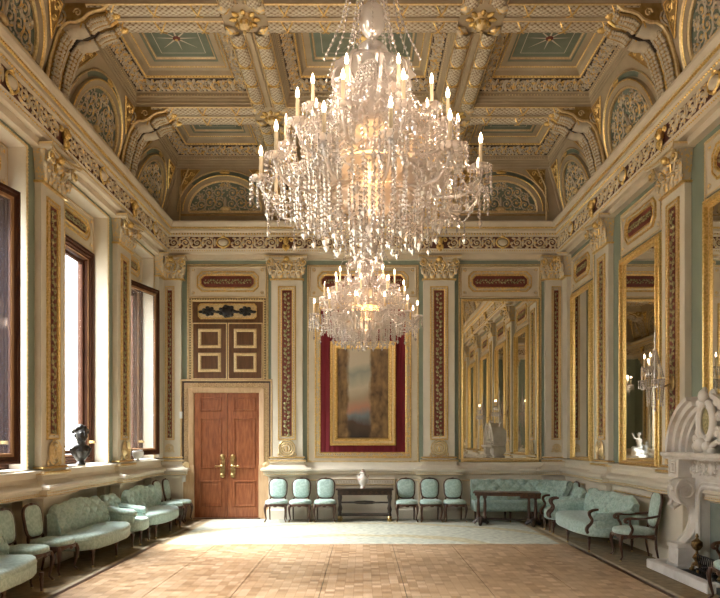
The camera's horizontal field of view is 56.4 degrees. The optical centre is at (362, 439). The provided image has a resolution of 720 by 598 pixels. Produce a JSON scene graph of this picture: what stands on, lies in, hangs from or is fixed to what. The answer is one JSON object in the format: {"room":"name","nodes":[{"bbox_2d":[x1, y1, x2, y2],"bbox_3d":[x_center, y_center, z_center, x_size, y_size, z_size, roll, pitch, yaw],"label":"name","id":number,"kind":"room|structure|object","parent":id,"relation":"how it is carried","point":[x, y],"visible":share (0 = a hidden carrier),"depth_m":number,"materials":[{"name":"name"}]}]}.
{"room":"historic interior","nodes":[
{"label":"historic interior","id":0,"kind":"room"},
{"bbox_2d":[0,119,158,545],"bbox_3d":[-5.120,-2.740,6.200,0.600,9.200,20.200,0,0,0],"label":"wall","id":1,"kind":"structure","parent":0,"point":[17,506],"depth_m":9.77,"materials":[{"name":"green paint"}]},
{"bbox_2d":[0,121,28,473],"bbox_3d":[-5.021,-1.750,8.695,0.598,4.980,1.910,0,0,0],"label":"window","id":2,"kind":"structure","parent":1,"relation":"in","point":[14,158],"depth_m":9.49,"materials":[{"name":"brown wood"}]},
{"bbox_2d":[30,141,83,567],"bbox_3d":[-4.665,-1.235,10.230,0.350,6.190,1.200,0,0,0],"label":"pilaster","id":3,"kind":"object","parent":1,"relation":"attached to","point":[52,170],"depth_m":10.03,"materials":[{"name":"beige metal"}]},
{"bbox_2d":[0,459,165,545],"bbox_3d":[-4.810,1.150,6.200,0.420,1.420,19.600,0,0,0],"label":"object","id":4,"kind":"structure","parent":1,"relation":"attached to","point":[16,486],"depth_m":11.28,"materials":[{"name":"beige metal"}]},
{"bbox_2d":[69,424,91,464],"bbox_3d":[-4.788,0.075,11.387,0.299,0.689,0.297,0,0,-2],"label":"bust","id":5,"kind":"object","parent":4,"relation":"on","point":[80,451],"visible":1,"depth_m":11.30,"materials":[{"name":"brown metal"}]},
{"bbox_2d":[132,450,143,460],"bbox_3d":[-4.740,0.331,14.150,0.240,0.235,0.240,0,0,0],"label":"urn","id":6,"kind":"object","parent":4,"relation":"on","point":[137,454],"visible":0.98,"depth_m":14.07,"materials":[{"name":"white ceramic"}]},
{"bbox_2d":[0,22,172,254],"bbox_3d":[-4.640,-4.690,6.200,0.460,0.840,19.700,0,0,0],"label":"trim","id":7,"kind":"structure","parent":1,"relation":"attached to","point":[32,105],"depth_m":10.45,"materials":[{"name":"beige paint"}]},
{"bbox_2d":[64,184,109,466],"bbox_3d":[-5.045,-1.750,11.765,0.550,4.980,1.910,0,0,0],"label":"window","id":8,"kind":"structure","parent":1,"relation":"in","point":[86,229],"depth_m":12.57,"materials":[{"name":"brown wood"}]},
{"bbox_2d":[110,213,145,533],"bbox_3d":[-4.665,-1.235,13.300,0.350,6.190,1.200,0,0,0],"label":"trim","id":9,"kind":"structure","parent":1,"relation":"attached to","point":[124,231],"depth_m":13.08,"materials":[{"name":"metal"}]},
{"bbox_2d":[131,242,159,460],"bbox_3d":[-4.986,-1.750,14.690,0.668,4.980,1.620,0,0,0],"label":"window","id":10,"kind":"structure","parent":1,"relation":"in","point":[145,299],"depth_m":15.32,"materials":[{"name":"brown wood"}]},
{"bbox_2d":[0,0,719,220],"bbox_3d":[0.000,-6.156,6.200,10.240,2.168,20.200,0,0,0],"label":"ceiling","id":11,"kind":"structure","parent":0,"point":[196,87],"depth_m":12.16,"materials":[{"name":"gold metal"}]},
{"bbox_2d":[309,35,422,351],"bbox_3d":[0.035,-4.312,11.765,2.007,5.455,2.007,0,0,-13],"label":"crystal chandelier","id":12,"kind":"object","parent":11,"relation":"hanging from","point":[364,317],"visible":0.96,"depth_m":11.49,"materials":[{"name":"clear glass"}]},
{"bbox_2d":[344,272,385,309],"bbox_3d":[0.035,-2.589,11.764,0.750,0.541,0.743,0,0,-13],"label":"curtain","id":13,"kind":"object","parent":12,"relation":"hanging from","point":[370,277],"depth_m":11.58,"materials":[{"name":"clear glass"}]},
{"bbox_2d":[347,318,382,348],"bbox_3d":[0.035,-1.855,11.765,0.648,0.490,0.648,0,0,-13],"label":"curtain","id":14,"kind":"object","parent":12,"relation":"hanging from","point":[350,342],"depth_m":11.64,"materials":[{"name":"clear glass"}]},
{"bbox_2d":[340,315,389,348],"bbox_3d":[0.035,-1.880,11.765,0.895,0.478,0.895,0,0,-13],"label":"curtain","id":15,"kind":"object","parent":12,"relation":"hanging from","point":[364,339],"depth_m":11.59,"materials":[{"name":"clear glass"}]},
{"bbox_2d":[334,312,395,345],"bbox_3d":[0.035,-1.914,11.765,1.121,0.451,1.118,0,0,-13],"label":"curtain","id":16,"kind":"object","parent":12,"relation":"hanging from","point":[355,336],"depth_m":11.49,"materials":[{"name":"clear glass"}]},
{"bbox_2d":[327,308,402,340],"bbox_3d":[0.035,-1.972,11.765,1.348,0.414,1.345,0,0,-13],"label":"curtain","id":17,"kind":"object","parent":12,"relation":"hanging from","point":[348,325],"depth_m":11.43,"materials":[{"name":"clear glass"}]},
{"bbox_2d":[321,307,408,336],"bbox_3d":[0.035,-2.019,11.765,1.554,0.320,1.554,0,0,-13],"label":"curtain","id":18,"kind":"object","parent":12,"relation":"hanging from","point":[357,326],"depth_m":11.40,"materials":[{"name":"clear glass"}]},
{"bbox_2d":[330,286,399,327],"bbox_3d":[0.035,-2.289,11.765,1.229,0.541,1.229,0,0,-13],"label":"curtain","id":19,"kind":"object","parent":12,"relation":"hanging from","point":[371,293],"depth_m":11.44,"materials":[{"name":"clear glass"}]},
{"bbox_2d":[249,0,492,261],"bbox_3d":[0.075,-4.312,5.630,2.007,5.455,2.007,0,0,0],"label":"crystal chandelier","id":20,"kind":"object","parent":11,"relation":"hanging from","point":[379,180],"visible":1,"depth_m":5.36,"materials":[{"name":"clear glass"}]},
{"bbox_2d":[328,77,414,157],"bbox_3d":[0.075,-2.589,5.629,0.750,0.541,0.743,0,0,0],"label":"curtain","id":21,"kind":"object","parent":20,"relation":"hanging from","point":[367,92],"depth_m":5.45,"materials":[{"name":"clear glass"}]},
{"bbox_2d":[350,202,393,257],"bbox_3d":[0.076,-1.817,5.630,0.360,0.524,0.360,0,0,-45],"label":"curtain","id":22,"kind":"object","parent":20,"relation":"hanging from","point":[371,247],"depth_m":5.59,"materials":[{"name":"clear glass"}]},
{"bbox_2d":[334,175,409,256],"bbox_3d":[0.075,-1.855,5.630,0.648,0.490,0.648,0,0,0],"label":"curtain","id":23,"kind":"object","parent":20,"relation":"hanging from","point":[371,226],"depth_m":5.52,"materials":[{"name":"clear glass"}]},
{"bbox_2d":[319,167,424,255],"bbox_3d":[0.075,-1.880,5.630,0.894,0.478,0.895,0,0,0],"label":"curtain","id":24,"kind":"object","parent":20,"relation":"hanging from","point":[411,199],"depth_m":5.45,"materials":[{"name":"clear glass"}]},
{"bbox_2d":[291,146,452,247],"bbox_3d":[0.075,-1.972,5.630,1.348,0.414,1.345,0,0,0],"label":"curtain","id":25,"kind":"object","parent":20,"relation":"hanging from","point":[397,191],"depth_m":5.37,"materials":[{"name":"clear glass"}]},
{"bbox_2d":[306,158,438,252],"bbox_3d":[0.075,-1.914,5.630,1.121,0.451,1.118,0,0,0],"label":"curtain","id":26,"kind":"object","parent":20,"relation":"hanging from","point":[321,189],"depth_m":5.40,"materials":[{"name":"clear glass"}]},
{"bbox_2d":[279,139,465,235],"bbox_3d":[0.075,-2.019,5.630,1.554,0.320,1.554,0,0,0],"label":"curtain","id":27,"kind":"object","parent":20,"relation":"hanging from","point":[319,183],"depth_m":5.32,"materials":[{"name":"clear glass"}]},
{"bbox_2d":[300,98,444,218],"bbox_3d":[0.075,-2.289,5.630,1.229,0.541,1.229,0,0,0],"label":"curtain","id":28,"kind":"object","parent":20,"relation":"hanging from","point":[362,136],"depth_m":5.31,"materials":[{"name":"clear glass"}]},
{"bbox_2d":[0,519,719,597],"bbox_3d":[-0.150,2.000,6.200,10.540,0.320,20.200,0,0,0],"label":"floor","id":29,"kind":"structure","parent":0,"point":[158,570],"depth_m":9.93,"materials":[{"name":"brown wood"}]},
{"bbox_2d":[0,528,43,597],"bbox_3d":[-4.186,1.396,7.200,0.807,0.928,2.114,0,0,0],"label":"sofa","id":30,"kind":"object","parent":29,"relation":"on","point":[15,569],"visible":1,"depth_m":7.61,"materials":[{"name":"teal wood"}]},
{"bbox_2d":[0,508,54,588],"bbox_3d":[-4.380,1.366,8.662,0.639,0.986,0.535,0,0,6],"label":"chair","id":31,"kind":"object","parent":29,"relation":"on","point":[7,520],"visible":0.77,"depth_m":8.66,"materials":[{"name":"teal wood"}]},
{"bbox_2d":[21,502,79,576],"bbox_3d":[-4.350,1.366,9.362,0.639,0.986,0.535,0,0,6],"label":"chair","id":32,"kind":"object","parent":29,"relation":"on","point":[31,513],"visible":0.91,"depth_m":9.27,"materials":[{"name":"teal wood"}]},
{"bbox_2d":[46,496,133,567],"bbox_3d":[-4.226,1.382,10.640,0.787,0.957,1.934,0,0,0],"label":"sofa","id":33,"kind":"object","parent":29,"relation":"on","point":[86,520],"visible":0.91,"depth_m":10.31,"materials":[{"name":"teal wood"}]},
{"bbox_2d":[99,493,149,545],"bbox_3d":[-4.256,1.411,12.060,0.767,0.898,0.710,0,0,0],"label":"armchair","id":34,"kind":"object","parent":29,"relation":"on","point":[118,511],"visible":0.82,"depth_m":11.82,"materials":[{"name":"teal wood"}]},
{"bbox_2d":[120,484,180,538],"bbox_3d":[-4.186,1.382,13.480,0.787,0.957,1.914,0,0,0],"label":"sofa","id":35,"kind":"object","parent":29,"relation":"on","point":[147,496],"visible":0.8,"depth_m":13.31,"materials":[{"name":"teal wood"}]},
{"bbox_2d":[152,480,184,525],"bbox_3d":[-4.280,1.366,14.802,0.639,0.986,0.535,0,0,6],"label":"chair","id":36,"kind":"object","parent":29,"relation":"on","point":[156,483],"visible":0.58,"depth_m":14.77,"materials":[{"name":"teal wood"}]},
{"bbox_2d":[162,478,193,521],"bbox_3d":[-4.240,1.366,15.381,0.639,0.986,0.535,0,0,3],"label":"chair","id":37,"kind":"object","parent":29,"relation":"on","point":[166,489],"visible":0.8,"depth_m":15.28,"materials":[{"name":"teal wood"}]},
{"bbox_2d":[263,477,287,521],"bbox_3d":[-1.980,1.366,15.420,0.535,0.986,0.639,0,0,0],"label":"chair","id":38,"kind":"object","parent":29,"relation":"on","point":[278,487],"visible":1,"depth_m":15.63,"materials":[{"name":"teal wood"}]},
{"bbox_2d":[288,477,311,521],"bbox_3d":[-1.435,1.366,15.420,0.535,0.986,0.639,0,0,0],"label":"chair","id":39,"kind":"object","parent":29,"relation":"on","point":[301,487],"visible":1,"depth_m":15.63,"materials":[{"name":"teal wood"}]},
{"bbox_2d":[313,477,336,521],"bbox_3d":[-0.870,1.366,15.420,0.535,0.986,0.639,0,0,0],"label":"chair","id":40,"kind":"object","parent":29,"relation":"on","point":[325,487],"visible":1,"depth_m":15.63,"materials":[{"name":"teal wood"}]},
{"bbox_2d":[336,488,393,521],"bbox_3d":[0.040,1.485,15.496,1.320,0.750,0.412,0,0,0],"label":"console table","id":41,"kind":"object","parent":29,"relation":"on","point":[341,491],"visible":1,"depth_m":15.33,"materials":[{"name":"brown wood"}]},
{"bbox_2d":[357,469,368,487],"bbox_3d":[0.000,0.881,15.480,0.246,0.455,0.244,0,0,33],"label":"vase","id":42,"kind":"object","parent":41,"relation":"on","point":[362,479],"visible":1,"depth_m":15.42,"materials":[{"name":"white ceramic"}]},
{"bbox_2d":[341,513,387,515],"bbox_3d":[0.040,1.720,15.500,1.100,0.040,0.300,0,0,0],"label":"shelf","id":43,"kind":"object","parent":41,"relation":"attached to","point":[342,514],"depth_m":15.35,"materials":[{"name":"brown wood"}]},
{"bbox_2d":[395,477,418,521],"bbox_3d":[1.000,1.366,15.420,0.535,0.986,0.639,0,0,0],"label":"chair","id":44,"kind":"object","parent":29,"relation":"on","point":[405,487],"visible":1,"depth_m":15.63,"materials":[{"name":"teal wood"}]},
{"bbox_2d":[419,477,443,521],"bbox_3d":[1.555,1.366,15.420,0.535,0.986,0.639,0,0,0],"label":"chair","id":45,"kind":"object","parent":29,"relation":"on","point":[429,487],"visible":1,"depth_m":15.63,"materials":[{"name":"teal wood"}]},
{"bbox_2d":[443,477,467,521],"bbox_3d":[2.100,1.366,15.420,0.535,0.986,0.639,0,0,0],"label":"chair","id":46,"kind":"object","parent":29,"relation":"on","point":[452,487],"visible":1,"depth_m":15.63,"materials":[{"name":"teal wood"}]},
{"bbox_2d":[473,490,541,526],"bbox_3d":[3.139,1.494,14.680,1.478,0.727,0.642,0,0,12],"label":"table","id":47,"kind":"object","parent":29,"relation":"on","point":[528,495],"visible":1,"depth_m":14.55,"materials":[{"name":"brown wood"}]},
{"bbox_2d":[470,479,572,523],"bbox_3d":[3.580,1.385,15.283,2.120,0.951,1.014,0,0,0],"label":"sofa","id":48,"kind":"object","parent":29,"relation":"on","point":[510,504],"visible":0.7,"depth_m":15.49,"materials":[{"name":"teal fabric"}]},
{"bbox_2d":[539,487,586,531],"bbox_3d":[4.094,1.411,13.760,0.832,0.898,0.670,0,0,0],"label":"armchair","id":49,"kind":"object","parent":29,"relation":"on","point":[577,492],"visible":0.5,"depth_m":13.70,"materials":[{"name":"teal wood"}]},
{"bbox_2d":[547,481,579,527],"bbox_3d":[4.280,1.366,14.380,0.639,0.986,0.535,0,0,0],"label":"chair","id":50,"kind":"object","parent":29,"relation":"on","point":[576,483],"visible":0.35,"depth_m":14.32,"materials":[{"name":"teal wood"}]},
{"bbox_2d":[548,488,639,551],"bbox_3d":[4.106,1.393,12.200,0.927,0.934,2.380,0,0,0],"label":"sofa","id":51,"kind":"object","parent":29,"relation":"on","point":[592,515],"visible":0.94,"depth_m":11.83,"materials":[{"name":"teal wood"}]},
{"bbox_2d":[609,493,663,561],"bbox_3d":[4.267,1.322,10.518,0.713,1.075,0.739,0,0,7],"label":"armchair","id":52,"kind":"object","parent":29,"relation":"on","point":[630,531],"visible":0.94,"depth_m":10.29,"materials":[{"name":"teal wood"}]},
{"bbox_2d":[647,387,719,595],"bbox_3d":[4.490,0.585,8.775,0.700,2.550,2.100,0,0,0],"label":"fireplace","id":53,"kind":"object","parent":29,"relation":"on","point":[692,441],"visible":0.99,"depth_m":9.18,"materials":[{"name":"stone"}]},
{"bbox_2d":[660,452,719,477],"bbox_3d":[4.530,0.345,8.695,0.540,0.350,1.940,0,0,0],"label":"mantel shelf","id":54,"kind":"object","parent":53,"relation":"attached to","point":[680,464],"depth_m":9.06,"materials":[{"name":"stone"}]},
{"bbox_2d":[689,534,705,572],"bbox_3d":[4.486,1.517,9.060,0.225,0.525,0.222,0,0,-42],"label":"andiron","id":55,"kind":"object","parent":53,"relation":"on","point":[696,544],"visible":0.88,"depth_m":9.02,"materials":[{"name":"gold metal"}]},
{"bbox_2d":[696,554,717,580],"bbox_3d":[4.560,1.645,8.695,0.280,0.268,0.460,0,0,0],"label":"basket","id":56,"kind":"object","parent":53,"relation":"on","point":[704,569],"visible":0.76,"depth_m":8.74,"materials":[{"name":"black metal"}]},
{"bbox_2d":[706,541,719,597],"bbox_3d":[4.307,1.322,7.491,0.713,1.075,0.739,0,0,0],"label":"armchair","id":57,"kind":"object","parent":29,"relation":"on","point":[715,568],"visible":1,"depth_m":7.76,"materials":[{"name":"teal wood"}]},
{"bbox_2d":[177,167,548,461],"bbox_3d":[0.000,-2.740,16.123,10.240,9.200,0.354,0,0,0],"label":"wall","id":58,"kind":"structure","parent":0,"point":[203,279],"depth_m":15.99,"materials":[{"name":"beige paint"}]},
{"bbox_2d":[155,252,189,518],"bbox_3d":[-4.605,-1.235,15.742,1.050,6.190,0.582,0,0,0],"label":"trim","id":59,"kind":"structure","parent":58,"relation":"attached to","point":[169,269],"depth_m":15.88,"materials":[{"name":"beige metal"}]},
{"bbox_2d":[180,379,272,518],"bbox_3d":[-3.235,0.460,15.920,2.190,3.800,0.160,0,0,0],"label":"door","id":60,"kind":"structure","parent":58,"relation":"in","point":[226,425],"depth_m":15.95,"materials":[{"name":"brown wood"}]},
{"bbox_2d":[189,298,266,378],"bbox_3d":[-3.215,-2.360,15.937,1.850,2.040,0.086,0,0,0],"label":"panel","id":61,"kind":"object","parent":58,"relation":"in","point":[228,336],"depth_m":15.94,"materials":[{"name":"brown wood"}]},
{"bbox_2d":[260,254,311,518],"bbox_3d":[-1.800,-1.235,15.845,1.200,6.190,0.350,0,0,0],"label":"pilaster","id":62,"kind":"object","parent":58,"relation":"attached to","point":[287,461],"depth_m":15.89,"materials":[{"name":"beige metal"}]},
{"bbox_2d":[330,341,395,445],"bbox_3d":[0.000,-1.105,15.911,1.566,2.476,0.118,0,0,0],"label":"framed painting","id":63,"kind":"object","parent":58,"relation":"attached to","point":[362,384],"visible":0.82,"depth_m":15.94,"materials":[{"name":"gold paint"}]},
{"bbox_2d":[167,221,558,260],"bbox_3d":[0.000,-4.690,15.820,9.740,0.840,0.460,0,0,0],"label":"trim","id":64,"kind":"structure","parent":58,"relation":"attached to","point":[198,240],"depth_m":15.73,"materials":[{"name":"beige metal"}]},
{"bbox_2d":[304,462,542,518],"bbox_3d":[0.000,1.192,15.940,9.640,1.335,0.160,0,0,0],"label":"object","id":65,"kind":"structure","parent":58,"relation":"attached to","point":[344,474],"depth_m":15.91,"materials":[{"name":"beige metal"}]},
{"bbox_2d":[414,254,465,518],"bbox_3d":[1.800,-1.235,15.845,1.200,6.190,0.350,0,0,0],"label":"pilaster","id":66,"kind":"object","parent":58,"relation":"attached to","point":[438,460],"depth_m":15.89,"materials":[{"name":"beige stone"}]},
{"bbox_2d":[461,299,538,461],"bbox_3d":[3.260,-1.420,15.979,1.860,3.880,0.042,0,0,0],"label":"wall mirror","id":67,"kind":"object","parent":58,"relation":"attached to","point":[500,337],"visible":1,"depth_m":15.99,"materials":[{"name":"gold metal"}]},
{"bbox_2d":[536,252,570,518],"bbox_3d":[4.605,-1.235,15.738,1.050,6.190,0.582,0,0,0],"label":"trim","id":68,"kind":"structure","parent":58,"relation":"attached to","point":[555,269],"depth_m":15.88,"materials":[{"name":"beige stone"}]},
{"bbox_2d":[567,124,719,463],"bbox_3d":[4.944,-2.740,6.200,0.352,9.200,20.200,0,0,0],"label":"wall","id":69,"kind":"structure","parent":0,"point":[638,222],"depth_m":11.01,"materials":[{"name":"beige paint"}]},
{"bbox_2d":[570,280,592,460],"bbox_3d":[4.777,-1.420,14.750,0.085,3.840,1.420,0,0,0],"label":"wall mirror","id":70,"kind":"object","parent":69,"relation":"attached to","point":[581,303],"visible":0.92,"depth_m":14.76,"materials":[{"name":"gold metal"}]},
{"bbox_2d":[573,289,587,457],"bbox_3d":[4.798,-1.420,14.750,0.001,3.620,1.200,0,0,0],"label":"mirror glass","id":71,"kind":"object","parent":70,"relation":"attached to","point":[580,303],"depth_m":14.82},
{"bbox_2d":[580,213,615,490],"bbox_3d":[4.665,-1.235,13.300,0.350,6.190,1.200,0,0,0],"label":"trim","id":72,"kind":"structure","parent":69,"relation":"attached to","point":[601,231],"depth_m":13.09,"materials":[{"name":"beige stone"}]},
{"bbox_2d":[553,29,719,254],"bbox_3d":[4.640,-4.690,6.200,0.460,0.840,19.700,0,0,0],"label":"trim","id":73,"kind":"structure","parent":69,"relation":"attached to","point":[688,110],"depth_m":10.62,"materials":[{"name":"beige paint"}]},
{"bbox_2d":[560,459,719,565],"bbox_3d":[4.720,1.150,6.200,0.240,1.420,19.600,0,0,0],"label":"baseboard","id":74,"kind":"structure","parent":69,"relation":"attached to","point":[624,480],"depth_m":11.82,"materials":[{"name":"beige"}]},
{"bbox_2d":[619,232,661,467],"bbox_3d":[4.771,-1.420,11.655,0.098,3.840,1.700,0,0,0],"label":"wall mirror","id":75,"kind":"object","parent":69,"relation":"attached to","point":[640,270],"visible":0.9,"depth_m":11.65,"materials":[{"name":"gold metal"}]},
{"bbox_2d":[624,246,653,461],"bbox_3d":[4.795,-1.420,11.655,0.001,3.587,1.447,0,0,0],"label":"mirror glass","id":76,"kind":"object","parent":75,"relation":"attached to","point":[639,272],"depth_m":11.70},
{"bbox_2d":[638,329,674,411],"bbox_3d":[4.404,-1.079,10.145,0.500,1.322,0.496,0,0,38],"label":"sconce","id":77,"kind":"object","parent":69,"relation":"attached to","point":[655,370],"visible":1,"depth_m":10.14,"materials":[{"name":"glass"}]},
{"bbox_2d":[642,141,695,557],"bbox_3d":[4.665,-1.235,10.230,0.350,6.190,1.200,0,0,0],"label":"trim","id":78,"kind":"structure","parent":69,"relation":"attached to","point":[673,184],"depth_m":10.15,"materials":[{"name":"beige stone"}]},
{"bbox_2d":[702,190,719,396],"bbox_3d":[4.771,-1.420,8.585,0.098,3.840,1.700,0,0,0],"label":"wall mirror","id":79,"kind":"object","parent":69,"relation":"attached to","point":[710,206],"visible":0.62,"depth_m":9.24,"materials":[{"name":"gold metal"}]},
{"bbox_2d":[710,202,719,392],"bbox_3d":[4.795,-1.420,8.585,0.001,3.587,1.447,0,0,0],"label":"mirror glass","id":80,"kind":"object","parent":79,"relation":"attached to","point":[715,210],"depth_m":9.14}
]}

